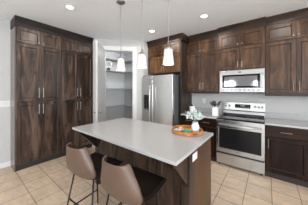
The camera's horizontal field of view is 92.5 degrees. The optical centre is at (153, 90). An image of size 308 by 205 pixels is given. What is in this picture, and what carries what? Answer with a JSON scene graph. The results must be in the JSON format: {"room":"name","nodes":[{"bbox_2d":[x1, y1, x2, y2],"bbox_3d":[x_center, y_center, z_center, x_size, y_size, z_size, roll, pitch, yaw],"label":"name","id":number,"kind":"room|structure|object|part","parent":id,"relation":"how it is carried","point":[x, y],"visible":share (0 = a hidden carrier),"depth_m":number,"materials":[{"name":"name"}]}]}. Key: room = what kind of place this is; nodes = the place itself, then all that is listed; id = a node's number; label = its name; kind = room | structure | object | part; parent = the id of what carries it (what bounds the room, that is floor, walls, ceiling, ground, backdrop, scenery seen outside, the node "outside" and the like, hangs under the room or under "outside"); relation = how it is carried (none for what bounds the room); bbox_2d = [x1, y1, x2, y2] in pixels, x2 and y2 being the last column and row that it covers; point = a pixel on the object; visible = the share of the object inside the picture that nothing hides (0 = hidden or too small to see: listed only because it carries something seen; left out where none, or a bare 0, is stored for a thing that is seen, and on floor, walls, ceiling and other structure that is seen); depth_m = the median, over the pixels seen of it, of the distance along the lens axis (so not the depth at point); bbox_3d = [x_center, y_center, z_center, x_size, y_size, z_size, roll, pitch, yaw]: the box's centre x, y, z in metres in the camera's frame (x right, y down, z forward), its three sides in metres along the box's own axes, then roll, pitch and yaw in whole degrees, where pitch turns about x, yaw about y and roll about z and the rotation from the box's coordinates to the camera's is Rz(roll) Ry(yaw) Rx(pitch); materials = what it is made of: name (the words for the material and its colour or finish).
{"room":"kitchen","nodes":[
{"label":"kitchen","id":0,"kind":"room"},
{"bbox_2d":[0,19,10,162],"bbox_3d":[-4.064,0.069,1.264,0.120,2.780,7.040,0,0,38],"label":"wall","id":1,"kind":"structure","parent":0,"point":[5,30],"depth_m":2.78,"materials":[{"name":"paint"}]},
{"bbox_2d":[0,101,9,106],"bbox_3d":[-2.819,0.259,2.772,0.010,0.115,0.162,0,0,38],"label":"light switch","id":2,"kind":"object","parent":1,"relation":"attached to","point":[2,103],"visible":1,"depth_m":2.78,"materials":[{"name":"white plastic"}]},
{"bbox_2d":[0,161,10,168],"bbox_3d":[-4.457,1.409,0.642,0.015,0.100,5.575,0,0,38],"label":"baseboard","id":3,"kind":"structure","parent":1,"relation":"attached to","point":[8,163],"depth_m":2.78,"materials":[{"name":"white paint"}]},
{"bbox_2d":[106,52,123,120],"bbox_3d":[-1.637,0.069,4.936,0.120,2.780,1.580,0,0,38],"label":"wall","id":4,"kind":"structure","parent":0,"point":[114,82],"depth_m":5.17,"materials":[{"name":"paint"}]},
{"bbox_2d":[106,58,131,63],"bbox_3d":[-0.992,-0.995,4.439,1.510,0.014,1.580,0,0,38],"label":"closet shelf","id":5,"kind":"object","parent":4,"relation":"attached to","point":[107,59],"visible":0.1,"depth_m":4.91,"materials":[{"name":"grey laminate"}]},
{"bbox_2d":[106,70,131,73],"bbox_3d":[-0.992,-0.615,4.439,1.510,0.014,1.580,0,0,38],"label":"closet shelf","id":6,"kind":"object","parent":4,"relation":"attached to","point":[106,70],"visible":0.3,"depth_m":5.07,"materials":[{"name":"grey laminate"}]},
{"bbox_2d":[106,104,131,107],"bbox_3d":[-0.992,0.535,4.439,1.510,0.014,1.580,0,0,38],"label":"closet shelf","id":7,"kind":"object","parent":4,"relation":"attached to","point":[122,104],"visible":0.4,"depth_m":5.08,"materials":[{"name":"grey laminate"}]},
{"bbox_2d":[93,39,142,146],"bbox_3d":[-0.928,0.069,3.914,1.285,2.780,0.110,0,0,-7],"label":"wall","id":8,"kind":"structure","parent":0,"point":[104,42],"depth_m":3.88,"materials":[{"name":"paint"}]},
{"bbox_2d":[93,40,104,122],"bbox_3d":[-1.228,0.207,3.414,0.175,2.478,0.760,0,0,-7],"label":"door","id":9,"kind":"structure","parent":8,"relation":"in","point":[100,51],"depth_m":3.29,"materials":[{"name":"white paint"}]},
{"bbox_2d":[102,46,136,120],"bbox_3d":[-0.922,0.159,3.906,0.915,2.600,0.128,0,0,-7],"label":"door frame","id":10,"kind":"structure","parent":8,"relation":"attached to","point":[133,50],"depth_m":3.89,"materials":[{"name":"white paint"}]},
{"bbox_2d":[143,41,153,75],"bbox_3d":[-0.094,0.069,4.277,0.110,2.780,0.740,0,0,38],"label":"wall","id":11,"kind":"structure","parent":0,"point":[145,47],"depth_m":4.04,"materials":[{"name":"paint"}]},
{"bbox_2d":[0,0,307,54],"bbox_3d":[0.085,-1.371,-0.791,9.900,0.100,8.850,0,0,38],"label":"ceiling","id":12,"kind":"structure","parent":0,"point":[96,19],"depth_m":2.58,"materials":[{"name":"paint"}]},
{"bbox_2d":[65,4,74,9],"bbox_3d":[-1.335,-1.317,2.343,0.150,0.008,0.150,0,0,38],"label":"recessed light","id":13,"kind":"object","parent":12,"relation":"in","point":[67,6],"visible":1,"depth_m":2.34,"materials":[{"name":"white paint"}]},
{"bbox_2d":[117,0,124,70],"bbox_3d":[-0.494,-0.809,2.205,0.134,1.025,0.130,0,0,38],"label":"pendant lamp","id":14,"kind":"object","parent":12,"relation":"hanging from","point":[120,64],"visible":1,"depth_m":2.16,"materials":[{"name":"white glass"}]},
{"bbox_3d":[-0.494,-0.385,2.205,0.130,0.177,0.130,0,0,38],"label":"lamp shade","id":15,"kind":"part","parent":14,"relation":"part of","materials":[{"name":"white glass"}]},
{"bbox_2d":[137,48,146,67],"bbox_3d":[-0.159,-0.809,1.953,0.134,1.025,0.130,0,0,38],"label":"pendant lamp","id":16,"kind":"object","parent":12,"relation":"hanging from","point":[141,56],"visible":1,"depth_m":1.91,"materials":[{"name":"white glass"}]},
{"bbox_2d":[163,0,173,64],"bbox_3d":[0.166,-0.809,1.703,0.134,1.025,0.130,0,0,38],"label":"pendant lamp","id":17,"kind":"object","parent":12,"relation":"hanging from","point":[168,51],"visible":1,"depth_m":1.66,"materials":[{"name":"white glass"}]},
{"bbox_3d":[0.166,-0.909,1.703,0.008,0.775,0.007,0,0,38],"label":"rod","id":18,"kind":"part","parent":17,"relation":"part of","materials":[{"name":"silver metal"}]},
{"bbox_3d":[0.166,-0.385,1.703,0.130,0.177,0.130,0,0,38],"label":"lamp shade","id":19,"kind":"part","parent":17,"relation":"part of","materials":[{"name":"white glass"}]},
{"bbox_2d":[0,147,307,204],"bbox_3d":[0.085,1.508,-0.791,9.900,0.100,8.850,0,0,38],"label":"floor","id":20,"kind":"structure","parent":0,"point":[49,182],"depth_m":2.21,"materials":[{"name":"beige tile"}]},
{"bbox_2d":[10,26,15,171],"bbox_3d":[-2.617,0.159,2.735,0.365,2.600,0.014,0,0,38],"label":"end panel","id":21,"kind":"object","parent":20,"relation":"on","point":[13,31],"visible":1,"depth_m":2.67,"materials":[{"name":"paint"}]},
{"bbox_2d":[15,25,60,170],"bbox_3d":[-2.367,0.148,3.013,0.421,2.620,0.728,0,0,38],"label":"tall cabinet","id":22,"kind":"object","parent":20,"relation":"on","point":[38,53],"visible":0.99,"depth_m":2.86,"materials":[{"name":"brown wood"}]},
{"bbox_3d":[-2.347,-1.006,2.770,0.021,0.276,0.356,0,0,38],"label":"door","id":23,"kind":"part","parent":22,"relation":"part of","materials":[{"name":"brown wood"}]},
{"bbox_3d":[-2.347,-0.322,2.770,0.021,1.066,0.356,0,0,38],"label":"door","id":24,"kind":"part","parent":22,"relation":"part of","materials":[{"name":"brown wood"}]},
{"bbox_3d":[-2.347,0.786,2.770,0.021,1.121,0.356,0,0,38],"label":"door","id":25,"kind":"part","parent":22,"relation":"part of","materials":[{"name":"brown wood"}]},
{"bbox_3d":[-2.127,-1.006,3.055,0.021,0.276,0.356,0,0,38],"label":"door","id":26,"kind":"part","parent":22,"relation":"part of","materials":[{"name":"brown wood"}]},
{"bbox_3d":[-2.127,-0.322,3.055,0.021,1.066,0.356,0,0,38],"label":"door","id":27,"kind":"part","parent":22,"relation":"part of","materials":[{"name":"brown wood"}]},
{"bbox_3d":[-2.127,0.786,3.055,0.021,1.121,0.356,0,0,38],"label":"door","id":28,"kind":"part","parent":22,"relation":"part of","materials":[{"name":"brown wood"}]},
{"bbox_2d":[10,15,93,44],"bbox_3d":[-2.147,-1.242,3.291,0.400,0.158,1.478,0,0,38],"label":"crown molding","id":29,"kind":"structure","parent":22,"relation":"attached to","point":[16,20],"depth_m":2.99,"materials":[{"name":"brown wood"}]},
{"bbox_2d":[61,37,92,156],"bbox_3d":[-1.922,0.148,3.591,0.421,2.620,0.728,0,0,38],"label":"tall cabinet","id":30,"kind":"object","parent":20,"relation":"on","point":[76,56],"visible":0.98,"depth_m":3.44,"materials":[{"name":"brown wood"}]},
{"bbox_3d":[-1.901,-1.006,3.348,0.021,0.276,0.356,0,0,38],"label":"door","id":31,"kind":"part","parent":30,"relation":"part of","materials":[{"name":"brown wood"}]},
{"bbox_3d":[-1.901,-0.322,3.348,0.021,1.066,0.356,0,0,38],"label":"door","id":32,"kind":"part","parent":30,"relation":"part of","materials":[{"name":"brown wood"}]},
{"bbox_3d":[-1.901,0.786,3.348,0.021,1.121,0.356,0,0,38],"label":"door","id":33,"kind":"part","parent":30,"relation":"part of","materials":[{"name":"brown wood"}]},
{"bbox_3d":[-1.681,-1.006,3.633,0.021,0.276,0.356,0,0,38],"label":"door","id":34,"kind":"part","parent":30,"relation":"part of","materials":[{"name":"brown wood"}]},
{"bbox_3d":[-1.681,-0.322,3.633,0.021,1.066,0.356,0,0,38],"label":"door","id":35,"kind":"part","parent":30,"relation":"part of","materials":[{"name":"brown wood"}]},
{"bbox_3d":[-1.681,0.786,3.633,0.021,1.121,0.356,0,0,38],"label":"door","id":36,"kind":"part","parent":30,"relation":"part of","materials":[{"name":"brown wood"}]},
{"bbox_2d":[66,142,121,204],"bbox_3d":[-0.653,0.992,1.577,0.477,0.928,0.496,0,0,32],"label":"bar stool","id":37,"kind":"object","parent":20,"relation":"on","point":[83,164],"visible":0.91,"depth_m":1.37,"materials":[{"name":"beige leather"}]},
{"bbox_3d":[-0.861,1.144,1.557,0.210,0.624,0.027,0,0,-15],"label":"leg","id":38,"kind":"part","parent":37,"relation":"part of","materials":[{"name":"black metal"}]},
{"bbox_3d":[-0.750,0.691,1.419,0.443,0.324,0.124,0,0,32],"label":"backrest","id":39,"kind":"part","parent":37,"relation":"part of","materials":[{"name":"beige leather"}]},
{"bbox_3d":[-0.576,1.144,1.382,0.026,0.624,0.211,0,0,-11],"label":"leg","id":40,"kind":"part","parent":37,"relation":"part of","materials":[{"name":"black metal"}]},
{"bbox_3d":[-0.702,1.144,1.809,0.022,0.624,0.205,0,0,-14],"label":"leg","id":41,"kind":"part","parent":37,"relation":"part of","materials":[{"name":"black metal"}]},
{"bbox_2d":[90,152,120,176],"bbox_3d":[-0.653,0.762,1.577,0.460,0.169,0.407,0,0,32],"label":"cushion","id":42,"kind":"object","parent":37,"relation":"on","point":[96,164],"depth_m":1.60,"materials":[{"name":"brown leather"}]},
{"bbox_2d":[101,155,165,204],"bbox_3d":[-0.192,0.992,1.268,0.477,0.928,0.496,0,0,34],"label":"bar stool","id":43,"kind":"object","parent":20,"relation":"on","point":[129,184],"visible":1,"depth_m":1.07,"materials":[{"name":"beige leather"}]},
{"bbox_3d":[-0.295,0.691,1.114,0.443,0.324,0.124,0,0,34],"label":"backrest","id":44,"kind":"part","parent":43,"relation":"part of","materials":[{"name":"beige leather"}]},
{"bbox_2d":[131,165,164,201],"bbox_3d":[-0.192,0.762,1.268,0.460,0.169,0.407,0,0,34],"label":"cushion","id":45,"kind":"object","parent":43,"relation":"on","point":[149,184],"depth_m":1.22,"materials":[{"name":"brown leather"}]},
{"bbox_3d":[-0.168,0.822,1.304,0.483,0.082,0.366,0,0,34],"label":"seat","id":46,"kind":"part","parent":43,"relation":"part of","materials":[{"name":"brown leather"}]},
{"bbox_2d":[72,118,212,204],"bbox_3d":[-0.221,1.002,2.022,1.727,0.914,0.969,0,0,38],"label":"kitchen island","id":47,"kind":"object","parent":20,"relation":"on","point":[148,146],"visible":0.66,"depth_m":1.61,"materials":[{"name":"stone"}]},
{"bbox_3d":[-0.868,1.016,2.326,0.085,0.884,0.085,0,0,38],"label":"corner post","id":48,"kind":"part","parent":47,"relation":"part of","materials":[{"name":"brown wood"}]},
{"bbox_3d":[-0.700,0.971,2.155,0.376,0.771,0.021,0,0,38],"label":"panel","id":49,"kind":"part","parent":47,"relation":"part of","materials":[{"name":"brown wood"}]},
{"bbox_3d":[-0.407,0.971,1.929,0.356,0.771,0.021,0,0,38],"label":"panel","id":50,"kind":"part","parent":47,"relation":"part of","materials":[{"name":"brown wood"}]},
{"bbox_2d":[72,118,212,165],"bbox_3d":[-0.221,0.559,2.022,1.727,0.030,0.969,0,0,38],"label":"island countertop","id":51,"kind":"structure","parent":47,"relation":"on","point":[157,141],"depth_m":1.70,"materials":[{"name":"stone"}]},
{"bbox_2d":[172,125,202,136],"bbox_3d":[0.424,0.519,1.902,0.392,0.050,0.392,0,0,38],"label":"round tray","id":52,"kind":"object","parent":51,"relation":"on","point":[186,134],"visible":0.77,"depth_m":1.77,"materials":[{"name":"brown wood"}]},
{"bbox_2d":[185,106,205,131],"bbox_3d":[0.523,0.365,1.888,0.231,0.335,0.279,0,0,8],"label":"flower vase","id":53,"kind":"object","parent":52,"relation":"on","point":[195,126],"visible":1,"depth_m":1.86,"materials":[{"name":"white ceramic"}]},
{"bbox_3d":[-0.116,0.971,1.705,0.371,0.771,0.021,0,0,38],"label":"panel","id":54,"kind":"part","parent":47,"relation":"part of","materials":[{"name":"brown wood"}]},
{"bbox_3d":[0.146,0.971,1.503,0.281,0.771,0.021,0,0,38],"label":"panel","id":55,"kind":"part","parent":47,"relation":"part of","materials":[{"name":"brown wood"}]},
{"bbox_3d":[0.316,1.016,1.414,0.088,0.884,0.085,0,0,38],"label":"corner post","id":56,"kind":"part","parent":47,"relation":"part of","materials":[{"name":"brown wood"}]},
{"bbox_2d":[193,151,196,160],"bbox_3d":[0.405,0.653,1.455,0.008,0.070,0.115,0,0,38],"label":"island outlet","id":57,"kind":"object","parent":47,"relation":"attached to","point":[195,153],"visible":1,"depth_m":1.46,"materials":[{"name":"white plastic"}]},
{"bbox_3d":[0.542,1.016,1.656,0.020,0.884,0.575,0,0,38],"label":"panel","id":58,"kind":"part","parent":47,"relation":"part of","materials":[{"name":"brown wood"}]},
{"bbox_2d":[142,74,179,125],"bbox_3d":[0.273,0.541,3.868,0.926,1.835,0.879,0,0,38],"label":"refrigerator","id":59,"kind":"object","parent":20,"relation":"on","point":[160,93],"visible":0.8,"depth_m":3.52,"materials":[{"name":"silver metal"}]},
{"bbox_3d":[-0.156,0.518,3.787,0.346,1.760,0.068,0,0,38],"label":"freezer door","id":60,"kind":"part","parent":59,"relation":"part of","materials":[{"name":"silver metal"}]},
{"bbox_3d":[-0.097,0.373,3.650,0.025,0.995,0.081,0,0,38],"label":"handle","id":61,"kind":"part","parent":59,"relation":"part of","materials":[{"name":"metal"}]},
{"bbox_3d":[-0.023,0.373,3.593,0.025,0.995,0.081,0,0,38],"label":"handle","id":62,"kind":"part","parent":59,"relation":"part of","materials":[{"name":"metal"}]},
{"bbox_3d":[0.213,0.518,3.502,0.574,1.760,0.068,0,0,38],"label":"fridge door","id":63,"kind":"part","parent":59,"relation":"part of","materials":[{"name":"silver metal"}]},
{"bbox_2d":[180,41,191,124],"bbox_3d":[0.807,0.159,3.671,0.023,2.600,0.600,0,0,38],"label":"panel","id":64,"kind":"object","parent":20,"relation":"on","point":[185,98],"visible":0.36,"depth_m":3.52,"materials":[{"name":"brown wood"}]},
{"bbox_2d":[181,115,216,161],"bbox_3d":[1.113,1.017,3.405,0.782,0.883,0.644,0,0,38],"label":"base cabinet","id":65,"kind":"object","parent":20,"relation":"on","point":[207,124],"visible":0.41,"depth_m":3.02,"materials":[{"name":"brown wood"}]},
{"bbox_3d":[0.791,0.670,3.304,0.383,0.163,0.021,0,0,38],"label":"drawer","id":66,"kind":"part","parent":65,"relation":"part of","materials":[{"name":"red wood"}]},
{"bbox_2d":[181,111,221,118],"bbox_3d":[1.118,0.559,3.411,0.782,0.030,0.628,0,0,38],"label":"countertop","id":67,"kind":"structure","parent":65,"relation":"on","point":[207,114],"depth_m":3.30,"materials":[{"name":"stone"}]},
{"bbox_2d":[189,104,193,112],"bbox_3d":[0.924,0.442,3.606,0.116,0.205,0.116,0,0,38],"label":"canister","id":68,"kind":"object","parent":67,"relation":"on","point":[191,108],"visible":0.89,"depth_m":3.56,"materials":[{"name":"beige ceramic"}]},
{"bbox_2d":[212,107,217,115],"bbox_3d":[1.308,0.452,3.146,0.110,0.185,0.110,0,0,32],"label":"utensil crock","id":69,"kind":"object","parent":67,"relation":"on","point":[214,109],"visible":0.97,"depth_m":3.10,"materials":[{"name":"white ceramic"}]},
{"bbox_3d":[1.097,0.670,3.067,0.383,0.163,0.021,0,0,38],"label":"drawer","id":70,"kind":"part","parent":65,"relation":"part of","materials":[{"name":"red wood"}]},
{"bbox_3d":[1.097,1.056,3.067,0.383,0.581,0.021,0,0,38],"label":"door","id":71,"kind":"part","parent":65,"relation":"part of","materials":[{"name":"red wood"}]},
{"bbox_2d":[217,101,264,175],"bbox_3d":[1.708,0.859,2.906,0.762,1.200,0.672,0,0,38],"label":"range","id":72,"kind":"object","parent":20,"relation":"on","point":[241,125],"visible":0.98,"depth_m":2.73,"materials":[{"name":"silver metal"}]},
{"bbox_3d":[1.522,0.658,2.664,0.682,0.027,0.063,0,0,38],"label":"handle","id":73,"kind":"part","parent":72,"relation":"part of","materials":[{"name":"metal"}]},
{"bbox_3d":[1.550,0.879,2.700,0.762,0.622,0.030,0,0,38],"label":"oven door","id":74,"kind":"part","parent":72,"relation":"part of","materials":[{"name":"silver metal"}]},
{"bbox_3d":[1.550,1.317,2.700,0.762,0.193,0.030,0,0,38],"label":"drawer","id":75,"kind":"part","parent":72,"relation":"part of","materials":[{"name":"silver metal"}]},
{"bbox_2d":[217,114,264,123],"bbox_3d":[1.718,0.553,2.918,0.762,0.021,0.590,0,0,38],"label":"cooktop","id":76,"kind":"object","parent":72,"relation":"in","point":[237,118],"depth_m":2.82,"materials":[{"name":"black glass"}]},
{"bbox_2d":[265,125,307,187],"bbox_3d":[2.243,1.017,2.534,0.531,0.883,0.644,0,0,38],"label":"base cabinet","id":77,"kind":"object","parent":20,"relation":"on","point":[286,148],"visible":0.99,"depth_m":2.31,"materials":[{"name":"brown wood"}]},
{"bbox_2d":[265,117,307,129],"bbox_3d":[2.685,0.559,2.203,1.636,0.030,0.628,0,0,38],"label":"countertop","id":78,"kind":"structure","parent":77,"relation":"on","point":[268,121],"depth_m":2.41,"materials":[{"name":"stone"}]},
{"bbox_3d":[2.074,0.670,2.315,0.519,0.163,0.021,0,0,38],"label":"drawer","id":79,"kind":"part","parent":77,"relation":"part of","materials":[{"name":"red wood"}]},
{"bbox_2d":[124,53,307,118],"bbox_3d":[1.592,0.069,3.539,7.000,2.780,0.150,0,0,38],"label":"wall","id":80,"kind":"structure","parent":0,"point":[273,104],"depth_m":3.22,"materials":[{"name":"paint"}]},
{"bbox_2d":[148,41,179,74],"bbox_3d":[0.394,-0.796,3.963,0.985,0.730,0.631,0,0,38],"label":"upper cabinet","id":81,"kind":"object","parent":80,"relation":"attached to","point":[155,54],"visible":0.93,"depth_m":3.78,"materials":[{"name":"brown wood"}]},
{"bbox_3d":[0.039,-1.014,3.896,0.481,0.271,0.021,0,0,38],"label":"door","id":82,"kind":"part","parent":81,"relation":"part of","materials":[{"name":"brown wood"}]},
{"bbox_3d":[0.039,-0.654,3.896,0.481,0.421,0.021,0,0,38],"label":"door","id":83,"kind":"part","parent":81,"relation":"part of","materials":[{"name":"brown wood"}]},
{"bbox_3d":[0.421,-1.014,3.601,0.476,0.271,0.021,0,0,38],"label":"door","id":84,"kind":"part","parent":81,"relation":"part of","materials":[{"name":"brown wood"}]},
{"bbox_3d":[0.421,-0.654,3.601,0.476,0.421,0.021,0,0,38],"label":"door","id":85,"kind":"part","parent":81,"relation":"part of","materials":[{"name":"brown wood"}]},
{"bbox_2d":[187,37,219,93],"bbox_3d":[1.194,-0.541,3.531,0.756,1.240,0.344,0,0,38],"label":"upper cabinet","id":86,"kind":"object","parent":80,"relation":"attached to","point":[203,73],"visible":0.98,"depth_m":3.40,"materials":[{"name":"brown wood"}]},
{"bbox_3d":[0.969,-1.006,3.545,0.370,0.276,0.021,0,0,38],"label":"door","id":87,"kind":"part","parent":86,"relation":"part of","materials":[{"name":"brown wood"}]},
{"bbox_3d":[0.969,-0.414,3.545,0.370,0.880,0.021,0,0,38],"label":"door","id":88,"kind":"part","parent":86,"relation":"part of","materials":[{"name":"brown wood"}]},
{"bbox_3d":[1.119,0.054,3.434,0.756,0.049,0.022,0,0,38],"label":"light rail","id":89,"kind":"part","parent":86,"relation":"part of","materials":[{"name":"brown wood"}]},
{"bbox_3d":[1.265,-1.006,3.317,0.370,0.276,0.021,0,0,38],"label":"door","id":90,"kind":"part","parent":86,"relation":"part of","materials":[{"name":"brown wood"}]},
{"bbox_3d":[1.265,-0.414,3.317,0.370,0.880,0.021,0,0,38],"label":"door","id":91,"kind":"part","parent":86,"relation":"part of","materials":[{"name":"brown wood"}]},
{"bbox_2d":[194,107,222,113],"bbox_3d":[1.304,0.491,3.652,0.782,0.106,0.020,0,0,38],"label":"backsplash","id":92,"kind":"structure","parent":80,"relation":"attached to","point":[200,109],"depth_m":3.64,"materials":[{"name":"stone"}]},
{"bbox_2d":[219,26,264,70],"bbox_3d":[1.793,-0.785,3.038,0.790,0.752,0.394,0,0,38],"label":"upper cabinet","id":93,"kind":"object","parent":80,"relation":"attached to","point":[243,50],"visible":1,"depth_m":2.88,"materials":[{"name":"brown wood"}]},
{"bbox_2d":[147,7,307,47],"bbox_3d":[1.661,-1.242,2.994,4.225,0.158,0.630,0,0,38],"label":"crown molding","id":94,"kind":"structure","parent":93,"relation":"attached to","point":[259,22],"depth_m":2.93,"materials":[{"name":"brown wood"}]},
{"bbox_3d":[1.546,-1.006,3.038,0.387,0.276,0.021,0,0,38],"label":"door","id":95,"kind":"part","parent":93,"relation":"part of","materials":[{"name":"brown wood"}]},
{"bbox_3d":[1.546,-0.636,3.038,0.387,0.437,0.021,0,0,38],"label":"door","id":96,"kind":"part","parent":93,"relation":"part of","materials":[{"name":"brown wood"}]},
{"bbox_2d":[220,68,264,92],"bbox_3d":[1.794,-0.171,3.028,0.765,0.455,0.403,0,0,38],"label":"microwave","id":97,"kind":"object","parent":93,"relation":"attached to","point":[248,80],"visible":1,"depth_m":2.87,"materials":[{"name":"silver metal"}]},
{"bbox_3d":[1.855,-1.006,2.799,0.387,0.276,0.021,0,0,38],"label":"door","id":98,"kind":"part","parent":93,"relation":"part of","materials":[{"name":"brown wood"}]},
{"bbox_3d":[1.855,-0.636,2.799,0.387,0.437,0.021,0,0,38],"label":"door","id":99,"kind":"part","parent":93,"relation":"part of","materials":[{"name":"brown wood"}]},
{"bbox_2d":[265,18,307,96],"bbox_3d":[2.450,-0.529,2.563,0.828,1.265,0.344,0,0,38],"label":"upper cabinet","id":100,"kind":"object","parent":80,"relation":"attached to","point":[286,44],"visible":1,"depth_m":2.53,"materials":[{"name":"brown wood"}]},
{"bbox_3d":[2.211,-1.006,2.588,0.406,0.276,0.021,0,0,38],"label":"door","id":101,"kind":"part","parent":100,"relation":"part of","materials":[{"name":"brown wood"}]},
{"bbox_3d":[2.211,-0.402,2.588,0.406,0.905,0.021,0,0,38],"label":"door","id":102,"kind":"part","parent":100,"relation":"part of","materials":[{"name":"brown wood"}]},
{"bbox_3d":[2.375,0.079,2.466,0.828,0.049,0.022,0,0,38],"label":"light rail","id":103,"kind":"part","parent":100,"relation":"part of","materials":[{"name":"brown wood"}]},
{"bbox_3d":[2.536,-1.006,2.338,0.406,0.276,0.021,0,0,38],"label":"door","id":104,"kind":"part","parent":100,"relation":"part of","materials":[{"name":"brown wood"}]},
{"bbox_3d":[2.536,-0.402,2.338,0.406,0.905,0.021,0,0,38],"label":"door","id":105,"kind":"part","parent":100,"relation":"part of","materials":[{"name":"brown wood"}]},
{"bbox_2d":[265,112,307,120],"bbox_3d":[2.871,0.491,2.444,1.636,0.106,0.020,0,0,38],"label":"backsplash","id":106,"kind":"structure","parent":80,"relation":"attached to","point":[267,114],"depth_m":2.73,"materials":[{"name":"stone"}]}
]}

